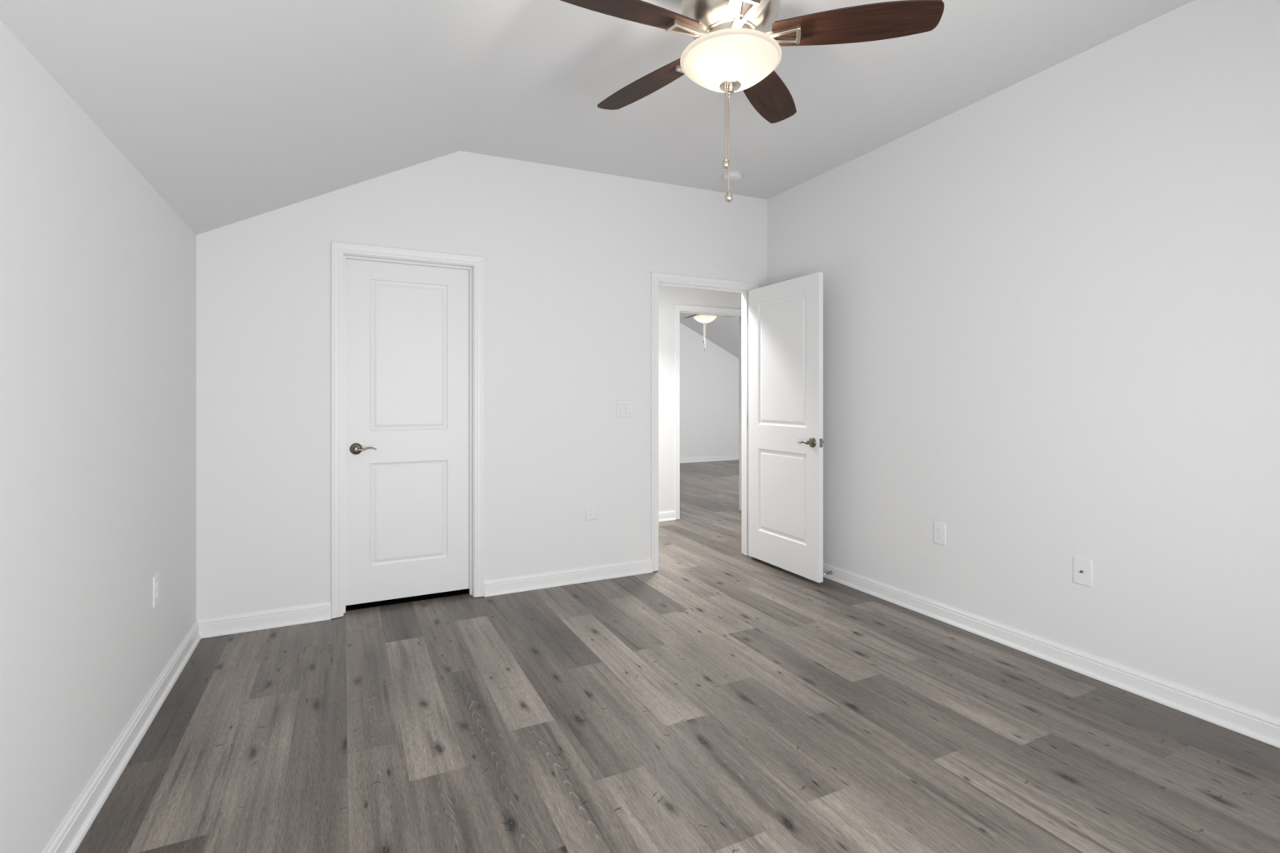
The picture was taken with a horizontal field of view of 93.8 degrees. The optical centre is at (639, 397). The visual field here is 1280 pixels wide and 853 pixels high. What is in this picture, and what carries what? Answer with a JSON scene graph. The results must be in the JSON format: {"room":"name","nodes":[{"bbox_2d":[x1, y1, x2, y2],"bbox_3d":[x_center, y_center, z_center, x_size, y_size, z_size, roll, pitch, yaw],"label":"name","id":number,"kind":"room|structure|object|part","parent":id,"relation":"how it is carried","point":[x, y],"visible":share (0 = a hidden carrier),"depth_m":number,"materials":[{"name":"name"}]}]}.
{"room":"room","nodes":[
{"label":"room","id":0,"kind":"room"},
{"bbox_2d":[0,20,195,852],"bbox_3d":[-1.397,0.201,1.167,0.120,2.054,4.390,0,0,-26],"label":"wall","id":1,"kind":"structure","parent":0,"point":[98,270],"depth_m":1.71,"materials":[{"name":"white paint"}]},
{"bbox_2d":[42,619,201,852],"bbox_3d":[-1.331,1.181,1.200,0.026,0.091,4.150,0,0,-26],"label":"baseboard","id":2,"kind":"structure","parent":1,"relation":"attached to","point":[72,831],"depth_m":1.95,"materials":[{"name":"white paint"}]},
{"bbox_2d":[152,572,159,608],"bbox_3d":[-1.933,0.771,2.397,0.009,0.122,0.078,0,0,-26],"label":"wall outlet","id":3,"kind":"object","parent":1,"relation":"attached to","point":[156,579],"visible":1,"depth_m":2.38,"materials":[{"name":"white plastic"}]},
{"bbox_2d":[195,151,767,619],"bbox_3d":[-0.662,-0.156,3.912,3.631,2.767,0.120,0,0,-26],"label":"wall","id":4,"kind":"structure","parent":0,"point":[571,255],"depth_m":3.73,"materials":[{"name":"white paint"}]},
{"bbox_2d":[345,258,469,605],"bbox_3d":[-1.370,0.198,3.571,0.707,1.992,0.094,0,0,-26],"label":"door","id":5,"kind":"structure","parent":4,"relation":"in","point":[407,326],"depth_m":3.57,"materials":[{"name":"white paint"}]},
{"bbox_3d":[-1.625,0.298,3.428,0.067,0.067,0.056,0,0,-26],"label":"handle","id":6,"kind":"part","parent":5,"relation":"part of","materials":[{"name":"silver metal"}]},
{"bbox_3d":[-1.567,0.299,3.433,0.107,0.022,0.020,0,0,-28],"label":"lever","id":7,"kind":"part","parent":5,"relation":"part of","materials":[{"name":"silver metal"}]},
{"bbox_2d":[330,240,484,618],"bbox_3d":[-1.367,0.180,3.564,0.837,2.089,0.157,0,0,-26],"label":"trim","id":8,"kind":"structure","parent":4,"relation":"attached to","point":[340,251],"depth_m":3.46,"materials":[{"name":"white paint"}]},
{"bbox_2d":[196,559,652,638],"bbox_3d":[-0.630,1.181,3.847,3.631,0.091,0.026,0,0,-26],"label":"baseboard","id":9,"kind":"structure","parent":4,"relation":"attached to","point":[276,618],"depth_m":3.69,"materials":[{"name":"white paint"}]},
{"bbox_2d":[585,501,596,520],"bbox_3d":[-0.327,0.762,4.006,0.078,0.122,0.009,0,0,-26],"label":"wall outlet","id":10,"kind":"object","parent":4,"relation":"attached to","point":[590,507],"visible":1,"depth_m":4.00,"materials":[{"name":"white plastic"}]},
{"bbox_2d":[616,400,632,417],"bbox_3d":[-0.103,0.080,4.116,0.123,0.119,0.010,0,0,-26],"label":"light switch","id":11,"kind":"object","parent":4,"relation":"attached to","point":[624,407],"visible":1,"depth_m":4.11,"materials":[{"name":"white plastic"}]},
{"bbox_2d":[650,271,758,571],"bbox_3d":[0.465,0.173,4.470,0.928,2.104,0.157,0,0,-26],"label":"trim","id":12,"kind":"structure","parent":4,"relation":"attached to","point":[657,279],"depth_m":4.31,"materials":[{"name":"white paint"}]},
{"bbox_2d":[748,271,824,582],"bbox_3d":[1.008,0.196,4.229,0.153,2.015,0.776,0,0,-26],"label":"door","id":13,"kind":"structure","parent":4,"relation":"in","point":[785,317],"depth_m":4.16,"materials":[{"name":"white paint"}]},
{"bbox_3d":[1.109,0.298,3.922,0.056,0.067,0.067,0,0,-26],"label":"handle","id":14,"kind":"part","parent":13,"relation":"part of","materials":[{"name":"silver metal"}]},
{"bbox_3d":[1.176,0.298,3.890,0.025,0.057,0.003,0,0,-26],"label":"latch plate","id":15,"kind":"part","parent":13,"relation":"part of","materials":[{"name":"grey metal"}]},
{"bbox_2d":[0,0,1194,235],"bbox_3d":[0.284,-1.202,1.999,3.871,0.875,4.390,0,0,-26],"label":"ceiling","id":16,"kind":"structure","parent":0,"point":[232,111],"depth_m":2.53,"materials":[{"name":"white paint"}]},
{"bbox_2d":[722,171,742,182],"bbox_3d":[0.635,-1.512,4.119,0.138,0.040,0.138,0,0,-26],"label":"smoke detector","id":17,"kind":"object","parent":16,"relation":"attached to","point":[735,176],"visible":0.87,"depth_m":4.08,"materials":[{"name":"white paint"}]},
{"bbox_2d":[560,0,944,202],"bbox_3d":[0.261,-1.090,2.012,1.232,0.841,1.280,0,0,-26],"label":"ceiling fan","id":18,"kind":"object","parent":16,"relation":"hanging from","point":[733,49],"visible":1,"depth_m":1.96,"materials":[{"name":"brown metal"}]},
{"bbox_3d":[-0.057,-1.213,1.861,0.529,0.006,0.149,0,12,-25],"label":"blade","id":19,"kind":"part","parent":18,"relation":"part of","materials":[{"name":"brown wood"}]},
{"bbox_3d":[0.034,-1.213,2.323,0.149,0.006,0.529,-16,11,-42],"label":"blade","id":20,"kind":"part","parent":18,"relation":"part of","materials":[{"name":"brown wood"}]},
{"bbox_3d":[0.290,-0.926,2.018,0.014,0.254,0.006,0,0,0],"label":"pull chain","id":21,"kind":"part","parent":18,"relation":"part of","materials":[{"name":"silver metal"}]},
{"bbox_3d":[0.290,-0.790,2.018,0.026,0.034,0.026,0,0,-26],"label":"chain knob","id":22,"kind":"part","parent":18,"relation":"part of","materials":[{"name":"silver metal"}]},
{"bbox_3d":[0.301,-0.863,2.042,0.011,0.337,0.006,0,0,0],"label":"pull chain","id":23,"kind":"part","parent":18,"relation":"part of","materials":[{"name":"silver metal"}]},
{"bbox_3d":[0.303,-0.685,2.042,0.028,0.034,0.028,0,0,-26],"label":"chain knob","id":24,"kind":"part","parent":18,"relation":"part of","materials":[{"name":"silver metal"}]},
{"bbox_3d":[0.306,-1.104,2.030,0.339,0.094,0.339,0,0,-26],"label":"lamp shade","id":25,"kind":"part","parent":18,"relation":"part of","materials":[{"name":"white glass"}]},
{"bbox_3d":[0.354,-1.213,1.632,0.149,0.006,0.529,12,-1,-7],"label":"blade","id":26,"kind":"part","parent":18,"relation":"part of","materials":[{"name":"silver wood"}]},
{"bbox_3d":[0.501,-1.213,2.379,0.149,0.006,0.529,-14,-7,28],"label":"blade","id":27,"kind":"part","parent":18,"relation":"part of","materials":[{"name":"brown wood"}]},
{"bbox_3d":[0.699,-1.213,1.952,0.529,0.006,0.149,0,-12,11],"label":"blade","id":28,"kind":"part","parent":18,"relation":"part of","materials":[{"name":"brown wood"}]},
{"bbox_2d":[75,459,1279,852],"bbox_3d":[0.898,1.256,5.613,7.988,0.064,10.285,0,0,-26],"label":"floor","id":29,"kind":"structure","parent":0,"point":[719,698],"depth_m":2.16,"materials":[{"name":"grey wood"}]},
{"bbox_2d":[658,285,741,511],"bbox_3d":[1.401,-0.142,6.587,5.540,2.740,0.120,0,0,-26],"label":"wall","id":30,"kind":"structure","parent":0,"point":[668,296],"depth_m":5.97,"materials":[{"name":"white paint"}]},
{"bbox_2d":[658,511,675,521],"bbox_3d":[0.492,1.181,6.056,3.200,0.091,0.026,0,0,-26],"label":"baseboard","id":31,"kind":"structure","parent":30,"relation":"attached to","point":[667,515],"depth_m":5.94,"materials":[{"name":"white paint"}]},
{"bbox_2d":[674,304,741,519],"bbox_3d":[0.738,0.148,6.259,0.937,2.154,0.157,0,0,-26],"label":"trim","id":32,"kind":"structure","parent":30,"relation":"attached to","point":[678,308],"depth_m":6.01,"materials":[{"name":"white paint"}]},
{"bbox_2d":[680,322,738,457],"bbox_3d":[-0.162,-0.142,10.782,4.620,2.740,0.120,0,0,-26],"label":"wall","id":33,"kind":"structure","parent":0,"point":[709,377],"depth_m":11.42,"materials":[{"name":"white paint"}]},
{"bbox_2d":[680,454,738,462],"bbox_3d":[0.826,1.181,8.786,4.620,0.091,4.333,0,0,-26],"label":"baseboard","id":34,"kind":"structure","parent":33,"relation":"attached to","point":[706,459],"depth_m":11.43,"materials":[{"name":"white paint"}]},
{"bbox_2d":[680,313,738,358],"bbox_3d":[0.826,-1.156,8.786,4.860,0.912,4.573,0,0,-26],"label":"ceiling","id":35,"kind":"structure","parent":0,"point":[722,331],"depth_m":10.88,"materials":[{"name":"white paint"}]},
{"bbox_2d":[684,314,733,350],"bbox_3d":[0.878,-1.090,8.538,1.232,0.841,1.280,0,0,-3],"label":"ceiling fan","id":36,"kind":"object","parent":35,"relation":"hanging from","point":[704,319],"visible":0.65,"depth_m":8.46,"materials":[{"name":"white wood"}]},
{"bbox_3d":[0.927,-1.104,8.536,0.339,0.094,0.339,0,0,-3],"label":"lamp shade","id":37,"kind":"part","parent":36,"relation":"part of","materials":[{"name":"white glass"}]},
{"bbox_2d":[767,0,1279,719],"bbox_3d":[1.965,-0.156,2.830,0.120,2.767,4.390,0,0,-26],"label":"wall","id":38,"kind":"structure","parent":0,"point":[1051,300],"depth_m":2.69,"materials":[{"name":"white paint"}]},
{"bbox_2d":[822,570,832,575],"bbox_3d":[1.256,1.181,4.013,0.076,0.023,0.022,0,0,-26],"label":"door stop","id":39,"kind":"object","parent":38,"relation":"attached to","point":[831,571],"visible":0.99,"depth_m":4.01,"materials":[{"name":"grey metal"}]},
{"bbox_2d":[933,521,946,546],"bbox_3d":[1.655,0.754,3.311,0.009,0.122,0.078,0,0,-26],"label":"wall outlet","id":40,"kind":"object","parent":38,"relation":"attached to","point":[940,528],"visible":1,"depth_m":3.31,"materials":[{"name":"white plastic"}]},
{"bbox_2d":[936,534,942,539],"bbox_3d":[1.653,0.773,3.310,0.004,0.027,0.034,0,0,-26],"label":"receptacle","id":41,"kind":"object","parent":40,"relation":"attached to","point":[938,536],"depth_m":3.31,"materials":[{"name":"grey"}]},
{"bbox_2d":[936,527,942,533],"bbox_3d":[1.653,0.734,3.310,0.004,0.027,0.034,0,0,-26],"label":"receptacle","id":42,"kind":"object","parent":40,"relation":"attached to","point":[939,530],"depth_m":3.31,"materials":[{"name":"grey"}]},
{"bbox_2d":[822,562,1279,748],"bbox_3d":[1.900,1.181,2.798,0.026,0.091,4.150,0,0,-26],"label":"baseboard","id":43,"kind":"structure","parent":38,"relation":"attached to","point":[1264,728],"depth_m":2.64,"materials":[{"name":"white paint"}]},
{"bbox_2d":[1072,555,1093,587],"bbox_3d":[1.969,0.778,2.669,0.016,0.122,0.080,0,0,-26],"label":"cable plate","id":44,"kind":"object","parent":38,"relation":"attached to","point":[1082,568],"visible":1,"depth_m":2.67,"materials":[{"name":"white plastic"}]}
]}

